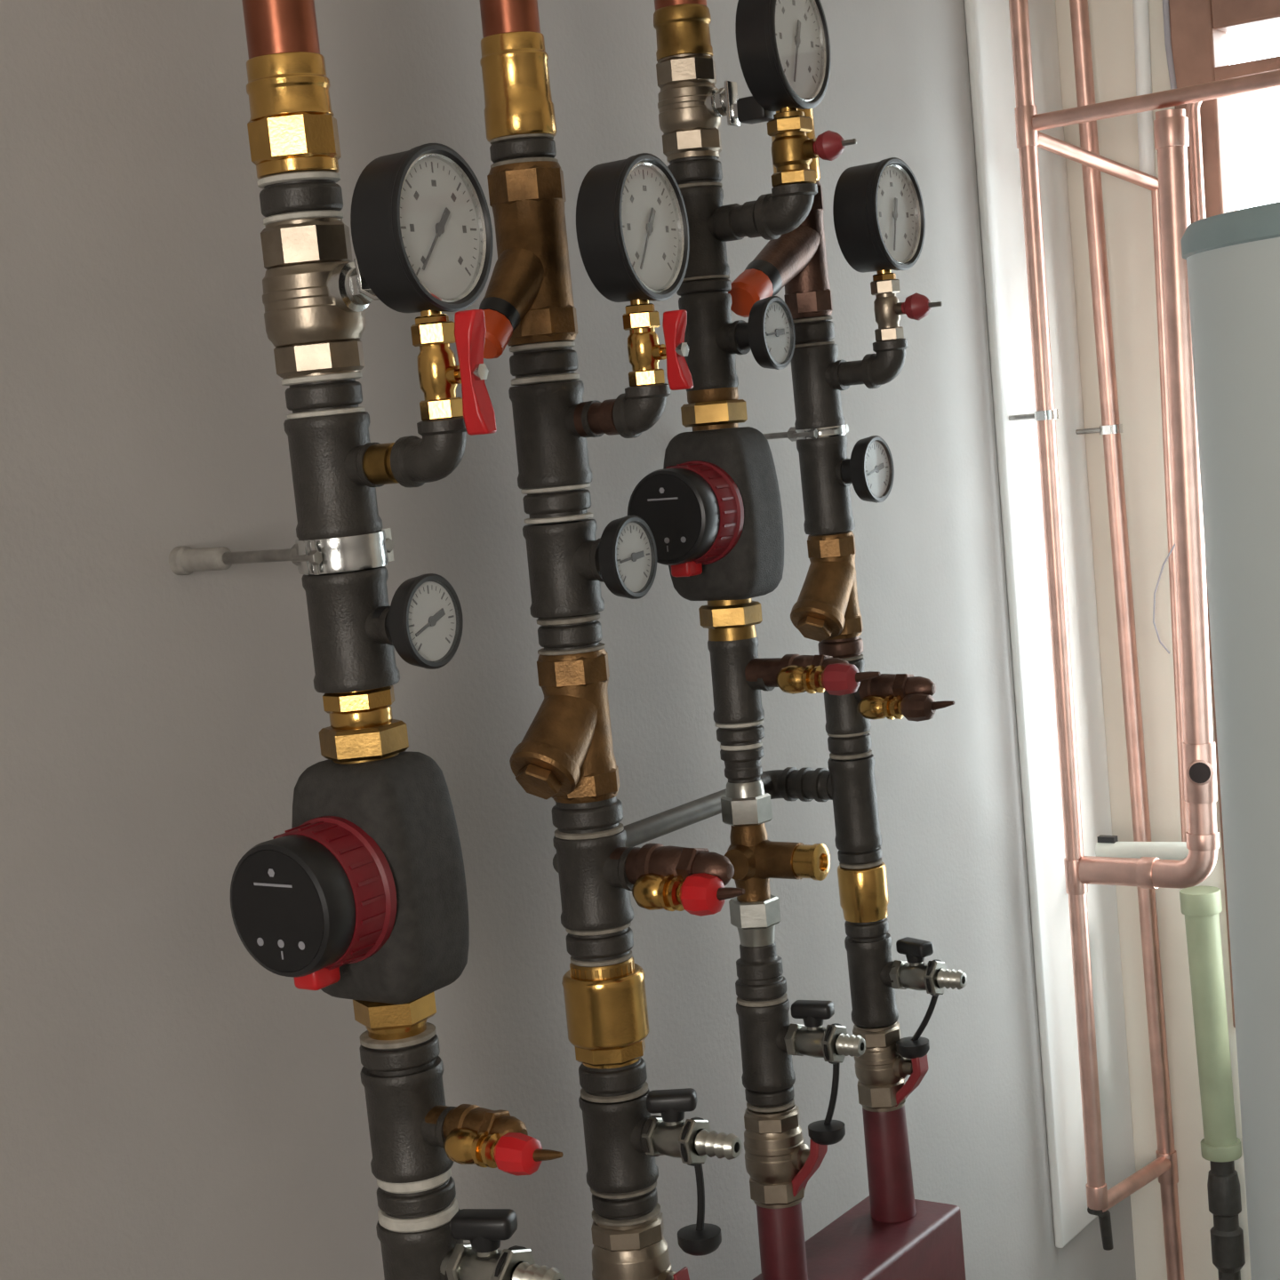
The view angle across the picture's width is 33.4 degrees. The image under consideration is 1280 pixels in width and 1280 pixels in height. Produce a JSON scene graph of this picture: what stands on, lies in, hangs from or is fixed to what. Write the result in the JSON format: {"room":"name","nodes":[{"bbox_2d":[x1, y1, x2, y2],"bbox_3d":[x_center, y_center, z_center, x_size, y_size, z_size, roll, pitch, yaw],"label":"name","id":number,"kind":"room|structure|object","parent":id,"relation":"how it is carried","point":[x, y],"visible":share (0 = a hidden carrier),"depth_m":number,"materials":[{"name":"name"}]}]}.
{"room":"mechanical room","nodes":[
{"label":"mechanical room","id":0,"kind":"room"},
{"bbox_2d":[0,0,1135,1279],"bbox_3d":[-0.731,0.128,1.147,0.120,2.650,5.008,-1,7,35],"label":"wall","id":1,"kind":"structure","parent":0,"point":[173,1106],"depth_m":1.79,"materials":[{"name":"paint"}]},
{"bbox_2d":[168,528,393,575],"bbox_3d":[-0.268,-0.061,1.548,0.207,0.024,0.087,-1,8,35],"label":"clamp","id":2,"kind":"object","parent":1,"relation":"attached to","point":[375,549],"visible":0.89,"depth_m":1.49,"materials":[{"name":"metal"}]},
{"bbox_2d":[752,1195,966,1279],"bbox_3d":[0.070,0.972,1.877,0.104,0.688,0.868,-1,7,35],"label":"header","id":3,"kind":"object","parent":1,"relation":"attached to","point":[928,1245],"visible":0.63,"depth_m":2.10,"materials":[{"name":"red paint"}]},
{"bbox_2d":[376,1208,463,1279],"bbox_3d":[-0.147,0.548,1.574,0.070,0.253,0.064,-1,8,35],"label":"pipe tee","id":4,"kind":"object","parent":3,"relation":"on","point":[420,1255],"visible":0.5,"depth_m":1.54,"materials":[{"name":"black metal"}]},
{"bbox_2d":[376,1167,458,1232],"bbox_3d":[-0.164,0.404,1.559,0.058,0.038,0.058,-1,8,35],"label":"pipe nipple","id":5,"kind":"object","parent":4,"relation":"on","point":[430,1204],"visible":0.79,"depth_m":1.54,"materials":[{"name":"black metal"}]},
{"bbox_2d":[360,1056,456,1183],"bbox_3d":[-0.163,0.347,1.549,0.075,0.078,0.060,-1,8,35],"label":"pipe tee","id":6,"kind":"object","parent":5,"relation":"on","point":[405,1148],"visible":0.84,"depth_m":1.53,"materials":[{"name":"black metal"}]},
{"bbox_2d":[359,1022,439,1076],"bbox_3d":[-0.174,0.296,1.547,0.057,0.026,0.057,-1,8,35],"label":"pipe nipple","id":7,"kind":"object","parent":6,"relation":"on","point":[418,1052],"visible":0.85,"depth_m":1.52,"materials":[{"name":"black metal"}]},
{"bbox_2d":[352,992,436,1039],"bbox_3d":[-0.177,0.270,1.544,0.053,0.031,0.059,-1,8,35],"label":"nut","id":8,"kind":"object","parent":7,"relation":"on","point":[382,1020],"visible":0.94,"depth_m":1.52,"materials":[{"name":"gold metal"}]},
{"bbox_2d":[229,751,469,1004],"bbox_3d":[-0.204,0.173,1.508,0.108,0.173,0.149,-1,8,35],"label":"pump","id":9,"kind":"object","parent":8,"relation":"on","point":[364,896],"visible":0.98,"depth_m":1.48,"materials":[{"name":"plastic"}]},
{"bbox_2d":[319,685,408,764],"bbox_3d":[-0.198,0.058,1.520,0.057,0.054,0.063,-1,8,35],"label":"pipe union","id":10,"kind":"object","parent":9,"relation":"on","point":[363,728],"visible":0.9,"depth_m":1.50,"materials":[{"name":"gold metal"}]},
{"bbox_2d":[301,566,399,693],"bbox_3d":[-0.199,-0.008,1.508,0.075,0.083,0.061,-1,8,35],"label":"pipe tee","id":11,"kind":"object","parent":10,"relation":"on","point":[353,651],"visible":0.83,"depth_m":1.49,"materials":[{"name":"black metal"}]},
{"bbox_2d":[283,411,383,540],"bbox_3d":[-0.211,-0.116,1.496,0.072,0.084,0.060,-1,8,35],"label":"pipe tee","id":12,"kind":"object","parent":11,"relation":"on","point":[334,496],"visible":0.91,"depth_m":1.48,"materials":[{"name":"black metal"}]},
{"bbox_2d":[281,371,365,419],"bbox_3d":[-0.221,-0.171,1.494,0.056,0.029,0.056,-1,8,35],"label":"pipe nipple","id":13,"kind":"object","parent":12,"relation":"on","point":[334,394],"visible":1,"depth_m":1.47,"materials":[{"name":"black metal"}]},
{"bbox_2d":[260,216,379,379],"bbox_3d":[-0.204,-0.237,1.469,0.127,0.108,0.069,-1,8,35],"label":"valve","id":14,"kind":"object","parent":13,"relation":"on","point":[315,299],"visible":0.94,"depth_m":1.46,"materials":[{"name":"silver metal"}]},
{"bbox_2d":[256,170,343,224],"bbox_3d":[-0.235,-0.305,1.478,0.057,0.032,0.057,-1,8,35],"label":"pipe nipple","id":15,"kind":"object","parent":14,"relation":"on","point":[312,194],"visible":0.91,"depth_m":1.46,"materials":[{"name":"black metal"}]},
{"bbox_2d":[246,51,341,179],"bbox_3d":[-0.240,-0.361,1.472,0.059,0.080,0.058,-11,8,-44],"label":"coupling","id":16,"kind":"object","parent":15,"relation":"on","point":[292,127],"visible":0.97,"depth_m":1.45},
{"bbox_2d":[363,442,399,484],"bbox_3d":[-0.175,-0.121,1.471,0.043,0.028,0.028,-1,8,35],"label":"pipe","id":17,"kind":"object","parent":12,"relation":"attached to","point":[377,468],"visible":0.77,"depth_m":1.46,"materials":[{"name":"gold metal"}]},
{"bbox_2d":[390,416,466,487],"bbox_3d":[-0.138,-0.127,1.444,0.054,0.044,0.035,-1,8,35],"label":"pipe elbow","id":18,"kind":"object","parent":17,"relation":"attached to","point":[415,461],"visible":0.94,"depth_m":1.43,"materials":[{"name":"black metal"}]},
{"bbox_2d":[410,309,496,435],"bbox_3d":[-0.124,-0.177,1.425,0.055,0.082,0.029,-1,8,35],"label":"valve","id":19,"kind":"object","parent":18,"relation":"on","point":[439,374],"visible":1,"depth_m":1.42,"materials":[{"name":"gold metal"}]},
{"bbox_2d":[350,143,493,325],"bbox_3d":[-0.145,-0.269,1.423,0.040,0.118,0.110,-2,8,31],"label":"pressure gauge","id":20,"kind":"object","parent":19,"relation":"on","point":[420,222],"visible":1,"depth_m":1.40,"materials":[{"name":"metal"}]},
{"bbox_2d":[371,573,463,669],"bbox_3d":[-0.160,-0.013,1.483,0.046,0.066,0.066,-1,8,35],"label":"thermometer","id":21,"kind":"object","parent":11,"relation":"attached to","point":[425,620],"visible":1,"depth_m":1.47,"materials":[{"name":"black plastic"}]},
{"bbox_2d":[424,1104,563,1175],"bbox_3d":[-0.100,0.350,1.496,0.128,0.036,0.048,-1,8,35],"label":"purge cock","id":22,"kind":"object","parent":6,"relation":"attached to","point":[474,1134],"visible":0.99,"depth_m":1.49,"materials":[{"name":"brown metal"}]},
{"bbox_2d":[591,1212,689,1279],"bbox_3d":[0.011,0.558,1.774,0.102,0.164,0.067,-1,7,35],"label":"valve","id":23,"kind":"object","parent":3,"relation":"on","point":[638,1252],"visible":0.81,"depth_m":1.75,"materials":[{"name":"silver metal"}]},
{"bbox_2d":[590,1180,660,1226],"bbox_3d":[-0.013,0.464,1.774,0.058,0.027,0.058,-1,7,35],"label":"pipe nipple","id":24,"kind":"object","parent":23,"relation":"on","point":[642,1205],"visible":0.82,"depth_m":1.75,"materials":[{"name":"black metal"}]},
{"bbox_2d":[578,1088,661,1193],"bbox_3d":[-0.014,0.412,1.766,0.070,0.075,0.060,-1,7,35],"label":"pipe tee","id":25,"kind":"object","parent":24,"relation":"on","point":[617,1159],"visible":0.8,"depth_m":1.74,"materials":[{"name":"black metal"}]},
{"bbox_2d":[578,1057,647,1103],"bbox_3d":[-0.022,0.359,1.763,0.057,0.031,0.057,-1,7,35],"label":"pipe nipple","id":26,"kind":"object","parent":25,"relation":"on","point":[627,1083],"visible":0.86,"depth_m":1.74,"materials":[{"name":"black metal"}]},
{"bbox_2d":[561,956,649,1068],"bbox_3d":[-0.028,0.304,1.757,0.069,0.085,0.069,-1,7,35],"label":"valve","id":27,"kind":"object","parent":26,"relation":"on","point":[606,1011],"visible":0.86,"depth_m":1.73,"materials":[{"name":"gold metal"}]},
{"bbox_2d":[565,921,633,967],"bbox_3d":[-0.033,0.247,1.751,0.056,0.031,0.056,-1,7,35],"label":"pipe nipple","id":28,"kind":"object","parent":27,"relation":"on","point":[612,946],"visible":0.84,"depth_m":1.73,"materials":[{"name":"black metal"}]},
{"bbox_2d":[552,829,639,930],"bbox_3d":[-0.032,0.194,1.742,0.074,0.074,0.060,-1,7,35],"label":"pipe tee","id":29,"kind":"object","parent":28,"relation":"on","point":[595,888],"visible":0.84,"depth_m":1.72,"materials":[{"name":"black metal"}]},
{"bbox_2d":[551,795,623,839],"bbox_3d":[-0.043,0.143,1.740,0.058,0.030,0.058,-1,7,35],"label":"pipe nipple","id":30,"kind":"object","parent":29,"relation":"on","point":[600,819],"visible":0.9,"depth_m":1.72,"materials":[{"name":"black metal"}]},
{"bbox_2d":[509,648,620,803],"bbox_3d":[-0.062,0.072,1.714,0.059,0.121,0.105,-1,7,35],"label":"y-strainer","id":31,"kind":"object","parent":30,"relation":"on","point":[565,755],"visible":0.93,"depth_m":1.70,"materials":[{"name":"brown metal"}]},
{"bbox_2d":[536,612,605,655],"bbox_3d":[-0.057,-0.005,1.724,0.055,0.029,0.055,-1,7,35],"label":"pipe nipple","id":32,"kind":"object","parent":31,"relation":"on","point":[579,634],"visible":0.98,"depth_m":1.70,"materials":[{"name":"black metal"}]},
{"bbox_2d":[522,519,604,617],"bbox_3d":[-0.056,-0.058,1.715,0.075,0.074,0.060,-1,7,35],"label":"pipe tee","id":33,"kind":"object","parent":32,"relation":"on","point":[565,576],"visible":0.86,"depth_m":1.69,"materials":[{"name":"black metal"}]},
{"bbox_2d":[520,482,593,524],"bbox_3d":[-0.066,-0.110,1.714,0.056,0.029,0.056,-1,7,35],"label":"pipe nipple","id":34,"kind":"object","parent":33,"relation":"on","point":[564,503],"visible":0.95,"depth_m":1.69,"materials":[{"name":"black metal"}]},
{"bbox_2d":[508,380,603,488],"bbox_3d":[-0.065,-0.164,1.703,0.078,0.081,0.060,-1,7,35],"label":"pipe tee","id":35,"kind":"object","parent":34,"relation":"on","point":[550,451],"visible":0.91,"depth_m":1.68,"materials":[{"name":"black metal"}]},
{"bbox_2d":[509,340,579,385],"bbox_3d":[-0.077,-0.221,1.702,0.055,0.032,0.055,-1,7,35],"label":"pipe nipple","id":36,"kind":"object","parent":35,"relation":"on","point":[550,362],"visible":0.98,"depth_m":1.68,"materials":[{"name":"black metal"}]},
{"bbox_2d":[479,160,578,359],"bbox_3d":[-0.100,-0.297,1.671,0.062,0.149,0.116,-1,7,35],"label":"y-valve","id":37,"kind":"object","parent":36,"relation":"on","point":[528,299],"visible":0.95,"depth_m":1.67,"materials":[{"name":"brown metal"}]},
{"bbox_2d":[489,133,558,167],"bbox_3d":[-0.092,-0.386,1.685,0.053,0.024,0.053,-1,7,35],"label":"pipe nipple","id":38,"kind":"object","parent":37,"relation":"on","point":[531,147],"visible":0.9,"depth_m":1.66,"materials":[{"name":"black metal"}]},
{"bbox_2d":[480,31,557,142],"bbox_3d":[-0.097,-0.434,1.679,0.056,0.078,0.056,-1,7,35],"label":"coupling","id":39,"kind":"object","parent":38,"relation":"on","point":[515,65],"visible":0.95,"depth_m":1.66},
{"bbox_2d":[573,399,619,437],"bbox_3d":[-0.029,-0.174,1.677,0.048,0.028,0.028,-1,7,35],"label":"pipe","id":40,"kind":"object","parent":35,"relation":"attached to","point":[600,419],"visible":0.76,"depth_m":1.67,"materials":[{"name":"brown metal"}]},
{"bbox_2d":[612,383,670,438],"bbox_3d":[0.005,-0.177,1.653,0.041,0.039,0.035,-1,7,35],"label":"pipe elbow","id":41,"kind":"object","parent":40,"relation":"attached to","point":[636,411],"visible":1,"depth_m":1.64,"materials":[{"name":"black metal"}]},
{"bbox_2d":[622,309,693,390],"bbox_3d":[0.014,-0.224,1.638,0.053,0.066,0.028,-1,7,35],"label":"valve","id":42,"kind":"object","parent":41,"relation":"on","point":[645,352],"visible":0.99,"depth_m":1.63,"materials":[{"name":"gold metal"}]},
{"bbox_2d":[576,152,689,313],"bbox_3d":[-0.005,-0.310,1.637,0.040,0.120,0.112,-2,7,30],"label":"pressure gauge","id":43,"kind":"object","parent":42,"relation":"on","point":[633,236],"visible":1,"depth_m":1.61,"materials":[{"name":"metal"}]},
{"bbox_2d":[608,842,744,916],"bbox_3d":[0.032,0.189,1.686,0.132,0.050,0.056,-1,7,35],"label":"purge cock","id":44,"kind":"object","parent":29,"relation":"attached to","point":[670,877],"visible":0.99,"depth_m":1.67,"materials":[{"name":"brown metal"}]},
{"bbox_2d":[641,1088,741,1255],"bbox_3d":[0.042,0.431,1.730,0.092,0.132,0.039,-1,7,35],"label":"drain cock","id":45,"kind":"object","parent":25,"relation":"attached to","point":[692,1140],"visible":1,"depth_m":1.72,"materials":[{"name":"silver metal"}]},
{"bbox_2d":[756,1201,807,1279],"bbox_3d":[0.132,0.562,1.978,0.043,0.093,0.043,-1,6,35],"label":"pipe","id":46,"kind":"object","parent":3,"relation":"on","point":[780,1231],"visible":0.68,"depth_m":1.96,"materials":[{"name":"metal"}]},
{"bbox_2d":[744,1104,827,1208],"bbox_3d":[0.135,0.474,1.962,0.082,0.089,0.056,-1,6,35],"label":"valve","id":47,"kind":"object","parent":46,"relation":"on","point":[780,1165],"visible":0.95,"depth_m":1.95,"materials":[{"name":"silver metal"}]},
{"bbox_2d":[744,1085,794,1112],"bbox_3d":[0.120,0.418,1.964,0.045,0.023,0.045,-1,6,35],"label":"pipe nipple","id":48,"kind":"object","parent":47,"relation":"on","point":[780,1100],"visible":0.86,"depth_m":1.95,"materials":[{"name":"black metal"}]},
{"bbox_2d":[736,999,795,1091],"bbox_3d":[0.119,0.369,1.958,0.058,0.078,0.049,-1,7,35],"label":"pipe tee","id":49,"kind":"object","parent":48,"relation":"on","point":[767,1066],"visible":0.88,"depth_m":1.94,"materials":[{"name":"black metal"}]},
{"bbox_2d":[735,974,787,1007],"bbox_3d":[0.111,0.319,1.955,0.047,0.025,0.047,-1,7,35],"label":"pipe nipple","id":50,"kind":"object","parent":49,"relation":"on","point":[772,992],"visible":0.85,"depth_m":1.94,"materials":[{"name":"black metal"}]},
{"bbox_2d":[736,941,783,980],"bbox_3d":[0.109,0.294,1.953,0.042,0.035,0.042,-1,7,35],"label":"reducing nipple","id":51,"kind":"object","parent":50,"relation":"on","point":[755,963],"visible":0.93,"depth_m":1.94,"materials":[{"name":"black metal"}]},
{"bbox_2d":[720,779,830,946],"bbox_3d":[0.122,0.203,1.928,0.098,0.152,0.049,-1,6,35],"label":"mixing valve","id":52,"kind":"object","parent":51,"relation":"on","point":[755,859],"visible":0.96,"depth_m":1.93,"materials":[{"name":"brown metal"}]},
{"bbox_2d":[720,745,763,783],"bbox_3d":[0.094,0.116,1.936,0.040,0.037,0.040,-1,7,35],"label":"reducing nipple","id":53,"kind":"object","parent":52,"relation":"on","point":[741,766],"visible":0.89,"depth_m":1.92,"materials":[{"name":"black metal"}]},
{"bbox_2d":[714,719,764,751],"bbox_3d":[0.091,0.085,1.933,0.044,0.025,0.044,-1,7,35],"label":"pipe nipple","id":54,"kind":"object","parent":53,"relation":"on","point":[743,736],"visible":0.92,"depth_m":1.92,"materials":[{"name":"black metal"}]},
{"bbox_2d":[707,636,774,723],"bbox_3d":[0.092,0.035,1.925,0.059,0.075,0.046,-1,7,35],"label":"pipe tee","id":55,"kind":"object","parent":54,"relation":"on","point":[737,700],"visible":0.84,"depth_m":1.91,"materials":[{"name":"black metal"}]},
{"bbox_2d":[698,598,762,640],"bbox_3d":[0.082,-0.020,1.923,0.050,0.040,0.056,-1,7,35],"label":"nut","id":56,"kind":"object","parent":55,"relation":"on","point":[724,620],"visible":0.85,"depth_m":1.90,"materials":[{"name":"gold metal"}]},
{"bbox_2d":[627,426,783,600],"bbox_3d":[0.059,-0.110,1.893,0.095,0.152,0.131,-1,7,35],"label":"pump","id":57,"kind":"object","parent":56,"relation":"on","point":[713,512],"visible":0.9,"depth_m":1.87,"materials":[{"name":"plastic"}]},
{"bbox_2d":[680,386,747,431],"bbox_3d":[0.066,-0.207,1.906,0.052,0.037,0.059,-1,6,35],"label":"nut","id":58,"kind":"object","parent":57,"relation":"on","point":[713,408],"visible":0.91,"depth_m":1.89,"materials":[{"name":"gold metal"}]},
{"bbox_2d":[678,293,750,391],"bbox_3d":[0.066,-0.265,1.897,0.061,0.083,0.048,-1,6,35],"label":"pipe tee","id":59,"kind":"object","parent":58,"relation":"on","point":[710,331],"visible":0.82,"depth_m":1.88,"materials":[{"name":"black metal"}]},
{"bbox_2d":[676,274,731,296],"bbox_3d":[0.057,-0.313,1.896,0.049,0.018,0.049,-1,7,35],"label":"pipe nipple","id":60,"kind":"object","parent":59,"relation":"on","point":[717,284],"visible":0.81,"depth_m":1.88,"materials":[{"name":"black metal"}]},
{"bbox_2d":[680,186,729,278],"bbox_3d":[0.055,-0.360,1.890,0.054,0.077,0.049,-1,7,35],"label":"pipe tee","id":61,"kind":"object","parent":60,"relation":"on","point":[708,252],"visible":0.66,"depth_m":1.87,"materials":[{"name":"black metal"}]},
{"bbox_2d":[667,156,722,189],"bbox_3d":[0.048,-0.413,1.887,0.050,0.029,0.050,-1,7,35],"label":"pipe nipple","id":62,"kind":"object","parent":61,"relation":"on","point":[694,172],"visible":0.72,"depth_m":1.87,"materials":[{"name":"black metal"}]},
{"bbox_2d":[656,53,775,162],"bbox_3d":[0.066,-0.469,1.866,0.110,0.090,0.055,-1,7,35],"label":"valve","id":63,"kind":"object","parent":62,"relation":"on","point":[691,107],"visible":1,"depth_m":1.86,"materials":[{"name":"silver metal"}]},
{"bbox_2d":[712,200,761,241],"bbox_3d":[0.091,-0.366,1.864,0.050,0.031,0.031,-1,7,35],"label":"pipe","id":64,"kind":"object","parent":61,"relation":"attached to","point":[735,221],"visible":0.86,"depth_m":1.86,"materials":[{"name":"black metal"}]},
{"bbox_2d":[754,182,817,239],"bbox_3d":[0.130,-0.369,1.837,0.051,0.043,0.039,-1,7,35],"label":"pipe elbow","id":65,"kind":"object","parent":64,"relation":"attached to","point":[780,212],"visible":1,"depth_m":1.83,"materials":[{"name":"black metal"}]},
{"bbox_2d":[767,111,856,187],"bbox_3d":[0.149,-0.420,1.816,0.081,0.061,0.039,-1,6,35],"label":"valve","id":66,"kind":"object","parent":65,"relation":"on","point":[793,152],"visible":0.99,"depth_m":1.81,"materials":[{"name":"gold metal"}]},
{"bbox_2d":[735,0,831,113],"bbox_3d":[0.123,-0.506,1.821,0.037,0.124,0.116,-2,6,30],"label":"pressure gauge","id":67,"kind":"object","parent":66,"relation":"on","point":[783,46],"visible":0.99,"depth_m":1.80,"materials":[{"name":"metal"}]},
{"bbox_2d":[862,1104,916,1223],"bbox_3d":[0.250,0.523,2.149,0.046,0.116,0.046,-1,8,35],"label":"pipe","id":68,"kind":"object","parent":3,"relation":"on","point":[891,1187],"visible":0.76,"depth_m":2.13,"materials":[{"name":"metal"}]},
{"bbox_2d":[852,1021,928,1111],"bbox_3d":[0.250,0.424,2.130,0.075,0.086,0.050,-1,8,35],"label":"valve","id":69,"kind":"object","parent":68,"relation":"on","point":[881,1072],"visible":0.88,"depth_m":2.12,"materials":[{"name":"silver metal"}]},
{"bbox_2d":[844,932,898,1027],"bbox_3d":[0.234,0.338,2.124,0.056,0.086,0.047,-1,8,35],"label":"pipe tee","id":70,"kind":"object","parent":69,"relation":"on","point":[873,997],"visible":0.84,"depth_m":2.11,"materials":[{"name":"black metal"}]},
{"bbox_2d":[844,918,888,942],"bbox_3d":[0.225,0.285,2.120,0.043,0.023,0.043,-1,8,35],"label":"pipe nipple","id":71,"kind":"object","parent":70,"relation":"on","point":[873,931],"visible":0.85,"depth_m":2.10,"materials":[{"name":"black metal"}]},
{"bbox_2d":[837,862,888,922],"bbox_3d":[0.222,0.249,2.116,0.048,0.054,0.048,-1,8,35],"label":"brass sleeve","id":72,"kind":"object","parent":71,"relation":"on","point":[863,893],"visible":0.89,"depth_m":2.10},
{"bbox_2d":[837,847,882,869],"bbox_3d":[0.218,0.213,2.111,0.044,0.020,0.044,-1,8,35],"label":"pipe nipple","id":73,"kind":"object","parent":72,"relation":"on","point":[868,859],"visible":0.84,"depth_m":2.09,"materials":[{"name":"black metal"}]},
{"bbox_2d":[817,754,882,851],"bbox_3d":[0.207,0.160,2.109,0.059,0.090,0.047,-1,8,35],"label":"pipe tee","id":74,"kind":"object","parent":73,"relation":"on","point":[851,784],"visible":0.94,"depth_m":2.09,"materials":[{"name":"black metal"}]},
{"bbox_2d":[827,729,871,759],"bbox_3d":[0.206,0.101,2.098,0.043,0.027,0.043,-1,8,35],"label":"pipe nipple","id":75,"kind":"object","parent":74,"relation":"on","point":[856,746],"visible":0.81,"depth_m":2.08,"materials":[{"name":"black metal"}]},
{"bbox_2d":[823,657,871,735],"bbox_3d":[0.202,0.054,2.092,0.047,0.070,0.044,-1,8,35],"label":"pipe tee","id":76,"kind":"object","parent":75,"relation":"on","point":[843,716],"visible":0.56,"depth_m":2.08,"materials":[{"name":"black metal"}]},
{"bbox_2d":[817,636,863,661],"bbox_3d":[0.196,0.007,2.087,0.044,0.024,0.044,-1,8,35],"label":"pipe nipple","id":77,"kind":"object","parent":76,"relation":"on","point":[851,649],"visible":0.67,"depth_m":2.07,"materials":[{"name":"brown metal"}]},
{"bbox_2d":[790,530,863,641],"bbox_3d":[0.179,-0.051,2.064,0.052,0.102,0.087,-1,8,35],"label":"y-strainer","id":78,"kind":"object","parent":77,"relation":"on","point":[827,607],"visible":1,"depth_m":2.05,"materials":[{"name":"brown metal"}]},
{"bbox_2d":[796,434,855,534],"bbox_3d":[0.180,-0.151,2.068,0.050,0.093,0.049,-1,8,35],"label":"pipe tee","id":79,"kind":"object","parent":78,"relation":"on","point":[827,500],"visible":0.91,"depth_m":2.05,"materials":[{"name":"black metal"}]},
{"bbox_2d":[790,344,849,429],"bbox_3d":[0.173,-0.243,2.055,0.056,0.080,0.048,-1,8,35],"label":"pipe tee","id":80,"kind":"object","parent":79,"relation":"on","point":[817,386],"visible":0.84,"depth_m":2.04,"materials":[{"name":"black metal"}]},
{"bbox_2d":[792,315,835,348],"bbox_3d":[0.165,-0.296,2.050,0.044,0.029,0.044,-1,8,35],"label":"pipe nipple","id":81,"kind":"object","parent":80,"relation":"on","point":[812,331],"visible":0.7,"depth_m":2.03,"materials":[{"name":"black metal"}]},
{"bbox_2d":[728,181,832,319],"bbox_3d":[0.127,-0.364,1.998,0.048,0.126,0.154,-1,8,35],"label":"y-valve","id":82,"kind":"object","parent":81,"relation":"on","point":[796,260],"visible":0.71,"depth_m":2.00,"materials":[{"name":"brown metal"}]},
{"bbox_2d":[838,360,863,385],"bbox_3d":[0.203,-0.254,2.031,0.038,0.023,0.023,-1,8,35],"label":"pipe","id":83,"kind":"object","parent":80,"relation":"attached to","point":[849,372],"visible":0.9,"depth_m":2.02,"materials":[{"name":"black metal"}]},
{"bbox_2d":[861,338,908,388],"bbox_3d":[0.233,-0.260,2.010,0.042,0.043,0.033,-1,8,35],"label":"pipe elbow","id":84,"kind":"object","parent":83,"relation":"attached to","point":[880,368],"visible":0.99,"depth_m":2.00,"materials":[{"name":"black metal"}]},
{"bbox_2d":[870,279,942,341],"bbox_3d":[0.250,-0.312,1.988,0.070,0.061,0.027,-1,8,35],"label":"valve","id":85,"kind":"object","parent":84,"relation":"on","point":[887,308],"visible":1,"depth_m":1.99,"materials":[{"name":"silver metal"}]},
{"bbox_2d":[832,157,925,281],"bbox_3d":[0.223,-0.391,1.992,0.046,0.112,0.104,-1,8,34],"label":"pressure gauge","id":86,"kind":"object","parent":85,"relation":"on","point":[878,209],"visible":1,"depth_m":1.97,"materials":[{"name":"metal"}]},
{"bbox_2d":[964,0,1135,1247],"bbox_3d":[0.534,-0.337,2.859,0.012,2.295,0.267,-1,7,35],"label":"trim","id":87,"kind":"structure","parent":1,"relation":"attached to","point":[988,34],"depth_m":2.86,"materials":[{"name":"white paint"}]},
{"bbox_2d":[1055,0,1251,1279],"bbox_3d":[1.909,-0.209,2.126,3.100,2.650,0.060,-1,7,35],"label":"wall","id":88,"kind":"structure","parent":0,"point":[1127,206],"depth_m":2.96,"materials":[{"name":"beige paint"}]},
{"bbox_2d":[1168,0,1279,1027],"bbox_3d":[1.004,-0.167,2.748,0.560,1.404,0.062,-1,7,35],"label":"window","id":89,"kind":"structure","parent":88,"relation":"in","point":[1199,28],"depth_m":2.81,"materials":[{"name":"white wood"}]},
{"bbox_3d":[0.713,1.463,0.363,3.340,0.100,5.008,-1,7,35],"label":"floor","id":90,"kind":"structure","parent":0,"visible":0},
{"bbox_2d":[1207,1160,1245,1279],"bbox_3d":[0.771,0.782,2.885,0.044,0.196,0.122,-1,7,35],"label":"pipe fitting","id":91,"kind":"object","parent":90,"relation":"on","point":[1223,1184],"visible":0.97,"depth_m":2.87,"materials":[{"name":"black metal"}]},
{"bbox_2d":[1179,886,1241,1161],"bbox_3d":[0.778,0.523,2.908,0.061,0.372,0.054,-1,7,35],"label":"pipe","id":92,"kind":"object","parent":91,"relation":"on","point":[1201,906],"visible":1,"depth_m":2.89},
{"bbox_2d":[1181,201,1279,1279],"bbox_3d":[0.893,0.388,2.084,0.608,1.656,0.608,-1,7,35],"label":"storage tank","id":93,"kind":"object","parent":90,"relation":"on","point":[1233,258],"visible":1,"depth_m":1.99,"materials":[{"name":"grey metal"}]},
{"bbox_3d":[0.466,-1.262,0.090,3.340,0.100,5.008,-1,7,35],"label":"ceiling","id":94,"kind":"structure","parent":0,"visible":0},
{"bbox_2d":[1008,0,1108,1210],"bbox_3d":[0.515,-0.353,2.734,0.028,2.231,0.052,-1,7,35],"label":"copper pipe","id":95,"kind":"object","parent":94,"relation":"hanging from","point":[1027,137],"visible":0.99,"depth_m":2.75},
{"bbox_2d":[1078,108,1219,888],"bbox_3d":[0.622,-0.162,2.688,0.197,0.970,0.055,-1,7,35],"label":"pipe","id":96,"kind":"object","parent":95,"relation":"attached to","point":[1171,126],"visible":1,"depth_m":2.64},
{"bbox_2d":[1069,0,1184,1279],"bbox_3d":[0.647,-0.263,2.920,0.029,2.471,0.078,-1,7,35],"label":"copper pipe","id":97,"kind":"object","parent":94,"relation":"hanging from","point":[1168,1180],"visible":0.83,"depth_m":2.94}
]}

